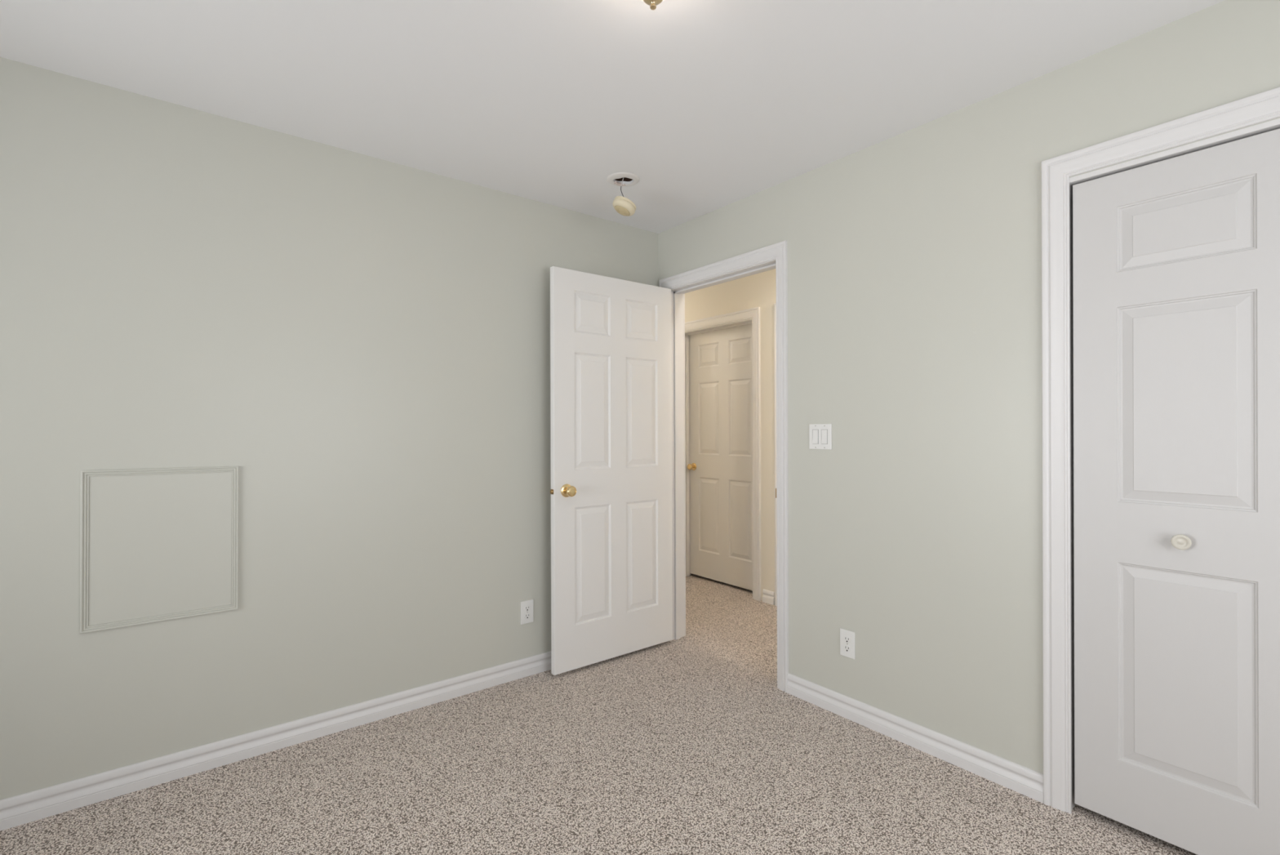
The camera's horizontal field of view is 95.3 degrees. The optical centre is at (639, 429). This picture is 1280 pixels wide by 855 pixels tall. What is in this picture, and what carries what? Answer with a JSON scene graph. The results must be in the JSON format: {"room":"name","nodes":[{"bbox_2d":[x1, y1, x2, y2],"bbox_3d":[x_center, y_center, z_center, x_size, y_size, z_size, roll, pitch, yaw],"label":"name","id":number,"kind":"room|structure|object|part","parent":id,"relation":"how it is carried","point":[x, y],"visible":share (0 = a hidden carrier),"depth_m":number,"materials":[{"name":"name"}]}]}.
{"room":"empty bedroom","nodes":[
{"label":"empty bedroom","id":0,"kind":"room"},
{"bbox_2d":[0,57,658,799],"bbox_3d":[-1.585,0.040,2.226,4.250,2.420,0.100,0,0,-38],"label":"wall","id":1,"kind":"structure","parent":0,"point":[366,338],"depth_m":2.26,"materials":[{"name":"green paint"}]},
{"bbox_2d":[80,466,238,633],"bbox_3d":[-1.690,0.409,2.072,0.433,0.540,0.010,0,0,-38],"label":"access panel","id":2,"kind":"object","parent":1,"relation":"attached to","point":[157,544],"visible":1,"depth_m":2.06,"materials":[{"name":"green paint"}]},
{"bbox_2d":[0,650,551,831],"bbox_3d":[-1.506,1.205,2.211,4.150,0.089,0.016,0,0,-38],"label":"baseboard","id":3,"kind":"structure","parent":1,"relation":"attached to","point":[18,810],"depth_m":2.21,"materials":[{"name":"white paint"}]},
{"bbox_2d":[520,599,533,624],"bbox_3d":[-0.572,0.925,2.955,0.071,0.115,0.008,0,0,-38],"label":"wall outlet","id":4,"kind":"object","parent":1,"relation":"attached to","point":[526,606],"visible":1,"depth_m":2.95,"materials":[{"name":"white plastic"}]},
{"bbox_2d":[524,604,530,610],"bbox_3d":[-0.570,0.905,2.953,0.034,0.028,0.002,0,0,-38],"label":"socket","id":5,"kind":"object","parent":4,"relation":"attached to","point":[526,607],"depth_m":2.95,"materials":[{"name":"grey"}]},
{"bbox_2d":[524,613,530,618],"bbox_3d":[-0.570,0.945,2.953,0.034,0.028,0.002,0,0,-38],"label":"socket","id":6,"kind":"object","parent":4,"relation":"attached to","point":[526,615],"depth_m":2.95,"materials":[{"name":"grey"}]},
{"bbox_2d":[0,573,1196,854],"bbox_3d":[-0.421,1.271,2.855,6.850,0.050,7.350,0,0,-38],"label":"floor","id":7,"kind":"structure","parent":0,"point":[691,744],"depth_m":2.05,"materials":[{"name":"beige carpet"}]},
{"bbox_2d":[0,0,1224,233],"bbox_3d":[-0.373,-1.274,0.734,4.310,0.200,3.950,0,0,-38],"label":"ceiling","id":8,"kind":"structure","parent":0,"point":[713,104],"depth_m":1.91,"materials":[{"name":"white paint"}]},
{"bbox_2d":[606,172,639,186],"bbox_3d":[-0.080,-1.201,2.743,0.155,0.069,0.155,0,0,-38],"label":"ceiling box","id":9,"kind":"object","parent":8,"relation":"attached to","point":[628,176],"visible":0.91,"depth_m":2.73,"materials":[{"name":"white paint"}]},
{"bbox_2d":[612,177,635,216],"bbox_3d":[-0.074,-1.111,2.746,0.112,0.203,0.113,0,0,-38],"label":"smoke detector","id":10,"kind":"object","parent":9,"relation":"hanging from","point":[622,205],"visible":0.91,"depth_m":2.71,"materials":[{"name":"plastic"}]},
{"bbox_2d":[643,0,662,9],"bbox_3d":[0.032,-1.104,1.435,0.280,0.141,0.280,0,0,-38],"label":"ceiling light","id":11,"kind":"object","parent":8,"relation":"attached to","point":[652,3],"visible":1,"depth_m":1.43,"materials":[{"name":"gold metal"}]},
{"bbox_2d":[684,268,776,600],"bbox_3d":[0.485,0.033,4.816,0.120,2.420,5.400,0,0,-38],"label":"wall","id":12,"kind":"structure","parent":0,"point":[757,290],"depth_m":4.20,"materials":[{"name":"white paint"}]},
{"bbox_2d":[687,324,752,590],"bbox_3d":[0.648,0.210,4.648,0.094,2.025,0.776,0,0,-38],"label":"door","id":13,"kind":"structure","parent":12,"relation":"in","point":[720,465],"depth_m":4.66,"materials":[{"name":"white paint"}]},
{"bbox_3d":[0.428,0.314,4.892,0.050,0.052,0.052,0,0,-38],"label":"knob","id":14,"kind":"part","parent":13,"relation":"part of","materials":[{"name":"gold metal"}]},
{"bbox_2d":[684,306,760,600],"bbox_3d":[0.624,0.179,4.627,0.138,2.128,0.940,0,0,-38],"label":"door frame","id":15,"kind":"structure","parent":12,"relation":"attached to","point":[749,316],"depth_m":4.27,"materials":[{"name":"white paint"}]},
{"bbox_2d":[762,588,774,604],"bbox_3d":[0.435,1.199,4.774,0.016,0.089,5.200,0,0,-38],"label":"baseboard","id":16,"kind":"structure","parent":12,"relation":"attached to","point":[768,597],"depth_m":4.16,"materials":[{"name":"white paint"}]},
{"bbox_2d":[773,302,777,605],"bbox_3d":[1.292,0.177,3.781,0.138,2.128,0.943,0,0,-38],"label":"door frame","id":17,"kind":"structure","parent":12,"relation":"attached to","point":[775,304],"depth_m":4.10,"materials":[{"name":"white paint"}]},
{"bbox_2d":[657,0,1279,773],"bbox_3d":[1.322,0.030,2.069,0.118,2.420,3.950,0,0,-38],"label":"wall","id":18,"kind":"structure","parent":0,"point":[914,255],"depth_m":2.21,"materials":[{"name":"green paint"}]},
{"bbox_2d":[550,266,672,675],"bbox_3d":[-0.132,0.205,3.160,0.802,2.038,0.159,0,0,-38],"label":"door","id":19,"kind":"structure","parent":18,"relation":"in","point":[611,345],"depth_m":3.12,"materials":[{"name":"white paint"}]},
{"bbox_3d":[-0.350,0.309,2.920,0.055,0.055,0.053,0,0,-38],"label":"knob","id":20,"kind":"part","parent":19,"relation":"part of","materials":[{"name":"gold metal"}]},
{"bbox_2d":[659,240,788,692],"bbox_3d":[0.464,0.177,3.160,0.160,2.133,0.921,0,0,-38],"label":"door frame","id":21,"kind":"structure","parent":18,"relation":"attached to","point":[775,255],"depth_m":3.03,"materials":[{"name":"white paint"}]},
{"bbox_3d":[0.520,0.180,3.204,0.018,2.126,0.921,0,0,-38],"label":"hall casing","id":22,"kind":"part","parent":21,"relation":"part of","materials":[{"name":"white paint"}]},
{"bbox_2d":[808,423,831,449],"bbox_3d":[0.808,0.033,2.617,0.009,0.114,0.115,0,0,-38],"label":"light switch","id":23,"kind":"object","parent":18,"relation":"attached to","point":[820,434],"visible":1,"depth_m":2.61,"materials":[{"name":"white plastic"}]},
{"bbox_2d":[840,628,855,659],"bbox_3d":[0.894,0.924,2.513,0.008,0.115,0.071,0,0,-38],"label":"wall outlet","id":24,"kind":"object","parent":18,"relation":"attached to","point":[847,638],"visible":1,"depth_m":2.51,"materials":[{"name":"white plastic"}]},
{"bbox_2d":[843,635,850,642],"bbox_3d":[0.892,0.904,2.511,0.002,0.028,0.034,0,0,-38],"label":"socket","id":25,"kind":"object","parent":24,"relation":"attached to","point":[846,638],"depth_m":2.51,"materials":[{"name":"grey plastic"}]},
{"bbox_2d":[843,644,850,651],"bbox_3d":[0.892,0.943,2.511,0.002,0.028,0.034,0,0,-38],"label":"socket","id":26,"kind":"object","parent":24,"relation":"attached to","point":[846,647],"depth_m":2.51,"materials":[{"name":"grey plastic"}]},
{"bbox_2d":[786,672,1043,803],"bbox_3d":[1.020,1.197,2.348,0.016,0.089,1.041,0,0,-38],"label":"baseboard","id":27,"kind":"structure","parent":18,"relation":"attached to","point":[1026,781],"depth_m":2.24,"materials":[{"name":"white paint"}]},
{"bbox_2d":[1041,86,1279,813],"bbox_3d":[1.751,0.175,1.497,0.118,2.129,1.204,0,0,-38],"label":"door frame","id":28,"kind":"structure","parent":18,"relation":"attached to","point":[1057,331],"depth_m":1.90,"materials":[{"name":"white paint"}]},
{"bbox_2d":[1072,128,1279,854],"bbox_3d":[1.564,0.210,1.683,0.060,2.002,0.522,0,0,-38],"label":"door","id":29,"kind":"structure","parent":18,"relation":"in","point":[1176,260],"depth_m":1.68,"materials":[{"name":"white paint"}]},
{"bbox_3d":[1.554,0.322,1.673,0.030,0.044,0.044,0,0,-38],"label":"closet knob","id":30,"kind":"part","parent":29,"relation":"part of","materials":[{"name":"beige ceramic"}]}
]}

